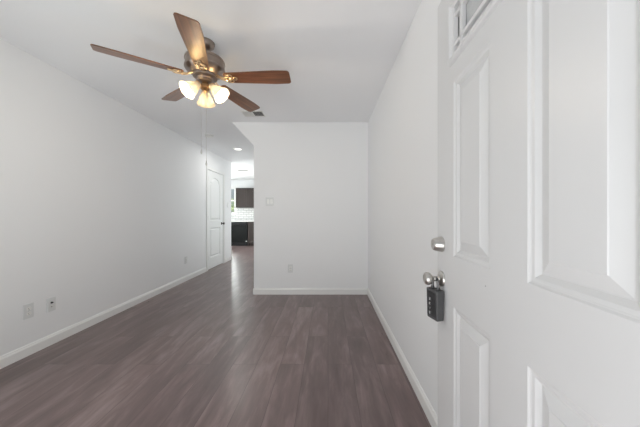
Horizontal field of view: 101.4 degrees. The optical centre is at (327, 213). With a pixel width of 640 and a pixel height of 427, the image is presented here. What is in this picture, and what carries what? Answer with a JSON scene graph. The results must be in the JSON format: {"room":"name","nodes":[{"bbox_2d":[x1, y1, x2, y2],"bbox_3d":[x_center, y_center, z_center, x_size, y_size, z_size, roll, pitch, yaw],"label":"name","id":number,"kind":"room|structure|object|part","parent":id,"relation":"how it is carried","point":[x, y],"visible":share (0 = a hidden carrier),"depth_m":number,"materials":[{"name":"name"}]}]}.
{"room":"empty living room","nodes":[
{"label":"empty living room","id":0,"kind":"room"},
{"bbox_2d":[0,38,230,355],"bbox_3d":[-2.480,-0.080,3.385,0.120,2.440,6.330,0,0,0],"label":"wall","id":1,"kind":"structure","parent":0,"point":[103,204],"depth_m":2.56,"materials":[{"name":"white paint"}]},
{"bbox_2d":[23,302,33,319],"bbox_3d":[-2.416,0.783,2.115,0.008,0.117,0.072,0,0,0],"label":"power outlet","id":2,"kind":"object","parent":1,"relation":"attached to","point":[28,309],"visible":1,"depth_m":2.11,"materials":[{"name":"white plastic"}]},
{"bbox_2d":[47,297,55,311],"bbox_3d":[-2.411,0.790,2.288,0.018,0.117,0.072,0,0,0],"label":"cable jack","id":3,"kind":"object","parent":1,"relation":"attached to","point":[51,302],"visible":1,"depth_m":2.29,"materials":[{"name":"white plastic"}]},
{"bbox_2d":[0,256,231,368],"bbox_3d":[-2.413,1.095,3.392,0.013,0.090,6.343,0,0,0],"label":"baseboard","id":4,"kind":"structure","parent":1,"relation":"attached to","point":[20,353],"depth_m":2.57,"materials":[{"name":"white paint"}]},
{"bbox_2d":[206,166,224,270],"bbox_3d":[-2.411,0.090,5.655,0.018,2.100,0.900,0,0,0],"label":"trim","id":5,"kind":"structure","parent":1,"relation":"attached to","point":[207,167],"depth_m":5.36,"materials":[{"name":"white paint"}]},
{"bbox_2d":[208,170,224,269],"bbox_3d":[-2.410,0.118,5.652,0.102,2.024,0.774,0,0,0],"label":"door","id":6,"kind":"structure","parent":1,"relation":"in","point":[215,180],"depth_m":5.66,"materials":[{"name":"white paint"}]},
{"bbox_2d":[0,0,420,179],"bbox_3d":[-2.216,-1.350,5.085,5.808,0.100,9.970,0,0,0],"label":"ceiling","id":7,"kind":"structure","parent":0,"point":[339,56],"depth_m":2.06,"materials":[{"name":"white paint"}]},
{"bbox_2d":[90,12,290,165],"bbox_3d":[-0.886,-0.833,1.982,1.202,0.934,1.254,0,0,0],"label":"ceiling fan","id":8,"kind":"object","parent":7,"relation":"hanging from","point":[207,67],"visible":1,"depth_m":1.93,"materials":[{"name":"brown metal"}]},
{"bbox_3d":[-1.253,-1.030,1.759,0.501,0.007,0.137,0,12,-35],"label":"blade","id":9,"kind":"part","parent":8,"relation":"part of","materials":[{"name":"brown wood"}]},
{"bbox_3d":[-1.245,-1.030,2.222,0.501,0.007,0.137,0,12,37],"label":"blade","id":10,"kind":"part","parent":8,"relation":"part of","materials":[{"name":"brown wood"}]},
{"bbox_3d":[-1.008,-0.906,1.892,0.130,0.138,0.136,0,0,0],"label":"lamp shade","id":11,"kind":"part","parent":8,"relation":"part of","materials":[{"name":"beige glass"}]},
{"bbox_3d":[-0.815,-1.030,1.608,0.137,0.007,0.501,13,-4,-17],"label":"blade","id":12,"kind":"part","parent":8,"relation":"part of","materials":[{"name":"brown wood"}]},
{"bbox_3d":[-0.981,-0.906,2.090,0.129,0.138,0.138,0,0,0],"label":"lamp shade","id":13,"kind":"part","parent":8,"relation":"part of","materials":[{"name":"beige glass"}]},
{"bbox_3d":[-0.927,-0.657,1.997,0.003,0.542,0.003,0,0,0],"label":"pull chain","id":14,"kind":"part","parent":8,"relation":"part of","materials":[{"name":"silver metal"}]},
{"bbox_3d":[-0.820,-0.906,1.966,0.139,0.138,0.134,0,0,0],"label":"lamp shade","id":15,"kind":"part","parent":8,"relation":"part of","materials":[{"name":"beige glass"}]},
{"bbox_3d":[-0.802,-1.030,2.358,0.137,0.007,0.501,-13,-4,19],"label":"blade","id":16,"kind":"part","parent":8,"relation":"part of","materials":[{"name":"brown wood"}]},
{"bbox_3d":[-0.536,-1.030,1.978,0.501,0.007,0.137,0,-12,1],"label":"blade","id":17,"kind":"part","parent":8,"relation":"part of","materials":[{"name":"brown wood"}]},
{"bbox_2d":[241,111,265,116],"bbox_3d":[-0.965,-1.292,3.390,0.280,0.016,0.190,0,0,0],"label":"ceiling vent","id":18,"kind":"object","parent":7,"relation":"in","point":[245,113],"visible":0.94,"depth_m":3.38,"materials":[{"name":"white plastic"}]},
{"bbox_2d":[0,246,430,426],"bbox_3d":[-2.216,1.170,5.085,5.808,0.060,9.970,0,0,0],"label":"floor","id":19,"kind":"structure","parent":0,"point":[206,350],"depth_m":1.91,"materials":[{"name":"wood"}]},
{"bbox_2d":[231,222,247,245],"bbox_3d":[-3.175,0.711,9.619,0.596,0.858,0.622,0,0,0],"label":"dishwasher","id":20,"kind":"object","parent":19,"relation":"on","point":[239,230],"visible":0.87,"depth_m":9.35,"materials":[{"name":"black metal"}]},
{"bbox_3d":[-3.175,1.090,9.405,0.592,0.100,0.010,0,0,0],"label":"toe panel","id":21,"kind":"part","parent":20,"relation":"part of","materials":[{"name":"black metal"}]},
{"bbox_3d":[-3.175,0.341,9.361,0.592,0.108,0.038,0,0,0],"label":"control panel","id":22,"kind":"part","parent":20,"relation":"part of","materials":[{"name":"black"}]},
{"bbox_2d":[248,222,253,245],"bbox_3d":[-2.567,0.709,9.649,0.591,0.862,0.598,0,0,0],"label":"base cabinet","id":23,"kind":"object","parent":19,"relation":"on","point":[250,224],"visible":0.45,"depth_m":9.36,"materials":[{"name":"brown wood"}]},
{"bbox_3d":[-2.567,0.738,9.359,0.585,0.575,0.018,0,0,0],"label":"door","id":24,"kind":"part","parent":23,"relation":"part of","materials":[{"name":"grey wood"}]},
{"bbox_3d":[-3.873,0.709,9.649,0.771,0.862,0.598,0,0,0],"label":"base cabinet","id":25,"kind":"object","parent":19,"relation":"on","visible":0},
{"bbox_2d":[231,220,253,221],"bbox_3d":[-2.676,0.259,9.634,3.208,0.038,0.608,0,0,0],"label":"countertop","id":26,"kind":"structure","parent":25,"relation":"on","point":[231,220],"depth_m":9.50,"materials":[{"name":"white stone"}]},
{"bbox_2d":[231,180,253,187],"bbox_3d":[-2.966,-0.080,10.010,4.068,2.440,0.120,0,0,0],"label":"wall","id":27,"kind":"structure","parent":0,"point":[238,183],"depth_m":9.95,"materials":[{"name":"white paint"}]},
{"bbox_2d":[231,188,234,212],"bbox_3d":[-4.015,-0.510,10.020,0.970,0.980,0.060,0,0,0],"label":"window","id":28,"kind":"structure","parent":27,"relation":"in","point":[231,188],"depth_m":9.99,"materials":[{"name":"white paint"}]},
{"bbox_2d":[231,186,235,214],"bbox_3d":[-4.015,-0.510,9.935,1.070,1.080,0.030,0,0,0],"label":"trim","id":29,"kind":"structure","parent":27,"relation":"attached to","point":[231,186],"depth_m":9.93,"materials":[{"name":"white paint"}]},
{"bbox_2d":[231,208,253,219],"bbox_3d":[-2.667,0.004,9.945,3.227,0.472,0.010,0,0,0],"label":"backsplash","id":30,"kind":"structure","parent":27,"relation":"attached to","point":[241,213],"depth_m":9.94,"materials":[{"name":"tile"}]},
{"bbox_2d":[236,188,253,207],"bbox_3d":[-2.998,-0.598,9.784,0.788,0.725,0.329,0,0,0],"label":"upper cabinet","id":31,"kind":"object","parent":27,"relation":"attached to","point":[244,196],"visible":0.79,"depth_m":9.63,"materials":[{"name":"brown wood"}]},
{"bbox_3d":[-3.194,-0.598,9.629,0.388,0.717,0.018,0,0,0],"label":"door","id":32,"kind":"part","parent":31,"relation":"part of","materials":[{"name":"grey wood"}]},
{"bbox_3d":[-2.802,-0.598,9.629,0.388,0.717,0.018,0,0,0],"label":"door","id":33,"kind":"part","parent":31,"relation":"part of","materials":[{"name":"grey wood"}]},
{"bbox_2d":[232,122,367,287],"bbox_3d":[-0.337,-0.080,3.777,2.050,2.440,0.120,0,0,0],"label":"wall","id":34,"kind":"structure","parent":0,"point":[315,173],"depth_m":3.72,"materials":[{"name":"white paint"}]},
{"bbox_2d":[266,197,273,205],"bbox_3d":[-0.826,-0.178,3.712,0.116,0.117,0.010,0,0,0],"label":"light switch","id":35,"kind":"object","parent":34,"relation":"attached to","point":[269,200],"visible":1,"depth_m":3.71,"materials":[{"name":"white plastic"}]},
{"bbox_2d":[288,264,292,272],"bbox_3d":[-0.532,0.772,3.713,0.072,0.117,0.008,0,0,0],"label":"power outlet","id":36,"kind":"object","parent":34,"relation":"attached to","point":[290,266],"visible":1,"depth_m":3.71,"materials":[{"name":"white plastic"}]},
{"bbox_2d":[254,288,367,294],"bbox_3d":[-0.242,1.095,3.711,1.620,0.090,0.013,0,0,0],"label":"baseboard","id":37,"kind":"structure","parent":34,"relation":"attached to","point":[257,291],"depth_m":3.70,"materials":[{"name":"white paint"}]},
{"bbox_2d":[368,0,440,416],"bbox_3d":[0.627,-0.080,1.968,0.120,2.440,3.497,0,0,0],"label":"wall","id":38,"kind":"structure","parent":0,"point":[403,121],"depth_m":1.80,"materials":[{"name":"white paint"}]},
{"bbox_2d":[367,289,437,426],"bbox_3d":[0.561,1.095,1.962,0.013,0.090,3.484,0,0,0],"label":"baseboard","id":39,"kind":"structure","parent":38,"relation":"attached to","point":[427,407],"depth_m":1.79,"materials":[{"name":"white paint"}]},
{"bbox_3d":[-0.926,-0.080,0.160,3.228,2.440,0.120,0,0,0],"label":"wall","id":40,"kind":"structure","parent":0,"visible":0},
{"bbox_2d":[423,0,639,426],"bbox_3d":[0.455,0.115,0.681,0.130,2.035,0.935,0,0,2],"label":"door","id":41,"kind":"structure","parent":40,"relation":"in","point":[537,243],"depth_m":0.58,"materials":[{"name":"white paint"}]},
{"bbox_3d":[0.436,0.271,1.101,0.062,0.053,0.053,0,0,2],"label":"knob","id":42,"kind":"part","parent":41,"relation":"part of","materials":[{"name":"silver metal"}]},
{"bbox_2d":[427,277,443,321],"bbox_3d":[0.448,0.350,1.100,0.043,0.179,0.074,0,0,-14],"label":"box","id":43,"kind":"object","parent":41,"relation":"hanging from","point":[435,295],"visible":0.95,"depth_m":1.07,"materials":[{"name":"grey plastic"}]},
{"bbox_3d":[0.484,-0.690,0.680,0.008,0.186,0.618,0,0,2],"label":"pane","id":44,"kind":"part","parent":41,"relation":"part of","materials":[{"name":"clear glass"}]},
{"bbox_3d":[0.464,-0.690,0.680,0.026,0.240,0.678,0,0,2],"label":"light frame","id":45,"kind":"part","parent":41,"relation":"part of","materials":[{"name":"white paint"}]}
]}

